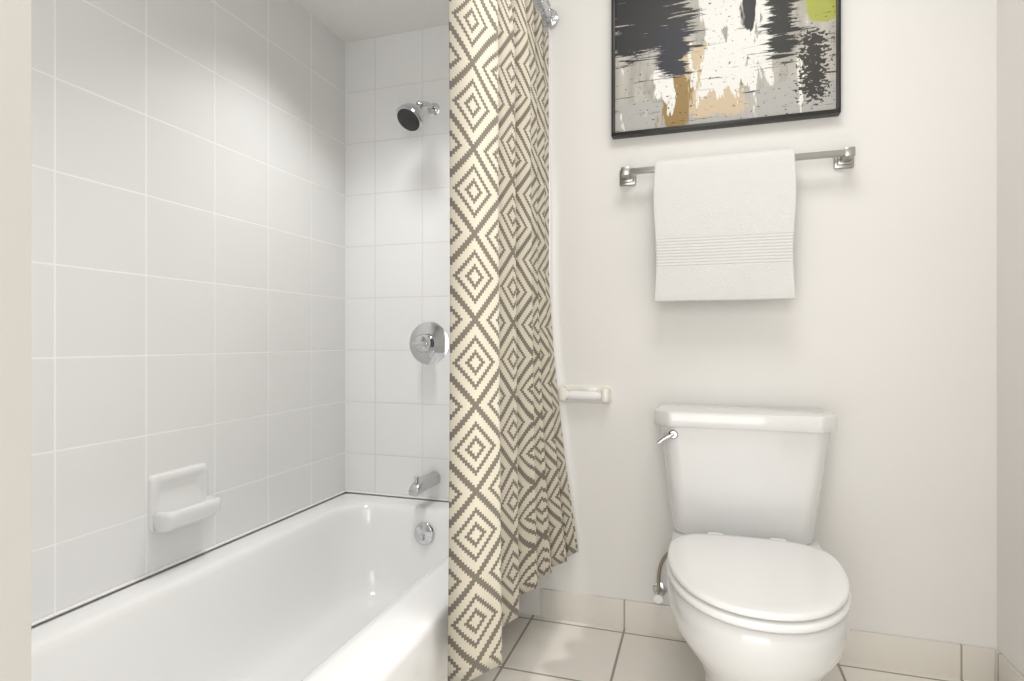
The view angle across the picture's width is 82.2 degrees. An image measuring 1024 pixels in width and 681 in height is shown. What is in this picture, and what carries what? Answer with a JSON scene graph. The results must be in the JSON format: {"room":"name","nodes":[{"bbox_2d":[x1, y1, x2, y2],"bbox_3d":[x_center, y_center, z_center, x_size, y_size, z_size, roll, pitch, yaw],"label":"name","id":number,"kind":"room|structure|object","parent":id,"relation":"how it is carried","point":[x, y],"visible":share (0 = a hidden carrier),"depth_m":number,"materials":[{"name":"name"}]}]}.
{"room":"bathroom","nodes":[
{"label":"bathroom","id":0,"kind":"room"},
{"bbox_2d":[0,0,30,680],"bbox_3d":[-0.754,-0.265,0.490,0.816,2.440,0.120,0,0,18],"label":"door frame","id":1,"kind":"structure","parent":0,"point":[15,340],"depth_m":0.41,"materials":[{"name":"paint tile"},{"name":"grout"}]},
{"bbox_2d":[31,492,344,627],"bbox_3d":[-0.944,-0.265,1.401,0.100,2.440,1.740,0,0,18],"label":"wall","id":2,"kind":"structure","parent":0,"point":[174,565],"depth_m":1.48,"materials":[{"name":"paint"}]},
{"bbox_2d":[31,0,344,621],"bbox_3d":[-0.874,-0.275,1.442,0.007,1.688,1.620,0,0,18],"label":"tile","id":3,"kind":"structure","parent":2,"relation":"attached to","point":[187,233],"depth_m":1.50,"materials":[{"name":"white tile"}]},
{"bbox_2d":[148,463,220,532],"bbox_3d":[-0.823,0.398,1.491,0.070,0.140,0.175,0,0,18],"label":"soap dish","id":4,"kind":"object","parent":3,"relation":"attached to","point":[179,498],"visible":1,"depth_m":1.47,"materials":[{"name":"white ceramic"}]},
{"bbox_2d":[295,0,550,42],"bbox_3d":[-0.497,-1.302,1.322,0.800,0.366,1.620,0,0,18],"label":"ceiling","id":5,"kind":"structure","parent":0,"point":[345,21],"depth_m":2.02,"materials":[{"name":"paint"}]},
{"bbox_2d":[448,0,577,680],"bbox_3d":[-0.082,-0.209,1.186,0.129,1.788,1.610,0,0,18],"label":"shower curtain","id":6,"kind":"object","parent":5,"relation":"hanging from","point":[512,535],"visible":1,"depth_m":1.25,"materials":[{"name":"fabric"}]},
{"bbox_2d":[345,0,996,648],"bbox_3d":[0.357,-0.265,1.952,2.244,2.440,0.100,0,0,18],"label":"wall","id":7,"kind":"structure","parent":0,"point":[877,336],"depth_m":1.70,"materials":[{"name":"paint"}]},
{"bbox_2d":[345,6,550,498],"bbox_3d":[-0.248,-0.275,2.089,0.793,1.688,0.007,0,0,18],"label":"tile","id":8,"kind":"structure","parent":7,"relation":"attached to","point":[397,272],"depth_m":2.14,"materials":[{"name":"white tile"}]},
{"bbox_2d":[396,101,439,131],"bbox_3d":[-0.321,-0.779,2.011,0.096,0.154,0.208,0,0,18],"label":"shower head","id":9,"kind":"object","parent":8,"relation":"attached to","point":[410,117],"visible":1,"depth_m":1.94},
{"bbox_2d":[408,471,439,496],"bbox_3d":[-0.299,0.485,2.022,0.046,0.060,0.174,0,0,18],"label":"tub spout","id":10,"kind":"object","parent":8,"relation":"attached to","point":[420,485],"visible":1,"depth_m":1.98,"materials":[{"name":"grey metal"}]},
{"bbox_2d":[410,322,448,364],"bbox_3d":[-0.307,0.010,2.070,0.162,0.162,0.087,0,0,18],"label":"shower valve","id":11,"kind":"object","parent":8,"relation":"attached to","point":[429,343],"visible":1,"depth_m":2.08,"materials":[{"name":"silver metal"}]},
{"bbox_2d":[558,384,611,403],"bbox_3d":[0.236,0.175,1.913,0.173,0.060,0.056,0,0,18],"label":"paper holder","id":12,"kind":"object","parent":7,"relation":"attached to","point":[580,393],"visible":1,"depth_m":1.91,"materials":[{"name":"white ceramic"}]},
{"bbox_2d":[611,0,840,139],"bbox_3d":[0.634,-1.029,1.794,0.654,0.752,0.036,0,0,18],"label":"picture frame","id":13,"kind":"object","parent":7,"relation":"attached to","point":[679,66],"visible":0.98,"depth_m":1.79,"materials":[{"name":"black"}]},
{"bbox_2d":[620,146,854,301],"bbox_3d":[0.653,-0.334,1.752,0.670,0.435,0.109,0,0,18],"label":"towel rail","id":14,"kind":"object","parent":7,"relation":"attached to","point":[724,225],"visible":1,"depth_m":1.71,"materials":[{"name":"white fabric"}]},
{"bbox_2d":[653,147,796,301],"bbox_3d":[0.623,-0.334,1.742,0.394,0.435,0.072,0,0,18],"label":"towel","id":15,"kind":"object","parent":14,"relation":"hanging from","point":[724,224],"depth_m":1.71,"materials":[{"name":"white fabric"}]},
{"bbox_2d":[541,589,996,680],"bbox_3d":[0.707,0.895,1.783,1.275,0.119,0.009,0,0,18],"label":"baseboard","id":16,"kind":"structure","parent":7,"relation":"attached to","point":[940,658],"depth_m":1.68,"materials":[{"name":"tile"}]},
{"bbox_2d":[469,613,967,680],"bbox_3d":[-0.053,0.993,0.666,2.644,0.125,3.000,0,0,18],"label":"floor","id":17,"kind":"structure","parent":0,"point":[536,648],"depth_m":1.72,"materials":[{"name":"tile"}]},
{"bbox_2d":[31,490,448,680],"bbox_3d":[-0.496,0.755,1.320,0.788,0.388,1.609,0,0,18],"label":"bathtub","id":18,"kind":"object","parent":17,"relation":"on","point":[348,587],"visible":0.81,"depth_m":1.50,"materials":[{"name":"white ceramic"}]},
{"bbox_2d":[653,403,851,680],"bbox_3d":[0.574,0.563,1.458,0.492,0.734,0.717,0,0,18],"label":"toilet","id":19,"kind":"object","parent":17,"relation":"on","point":[758,584],"visible":1,"depth_m":1.48,"materials":[{"name":"white ceramic"}]},
{"bbox_2d":[997,0,1023,676],"bbox_3d":[0.938,-0.265,0.244,0.100,2.440,2.800,0,0,18],"label":"wall","id":20,"kind":"structure","parent":0,"point":[1010,331],"depth_m":1.52,"materials":[{"name":"paint"}]},
{"bbox_2d":[995,650,1023,680],"bbox_3d":[1.064,0.895,0.819,0.009,0.119,1.611,0,0,18],"label":"baseboard","id":21,"kind":"structure","parent":20,"relation":"attached to","point":[1006,669],"depth_m":1.53,"materials":[{"name":"tile"}]}
]}

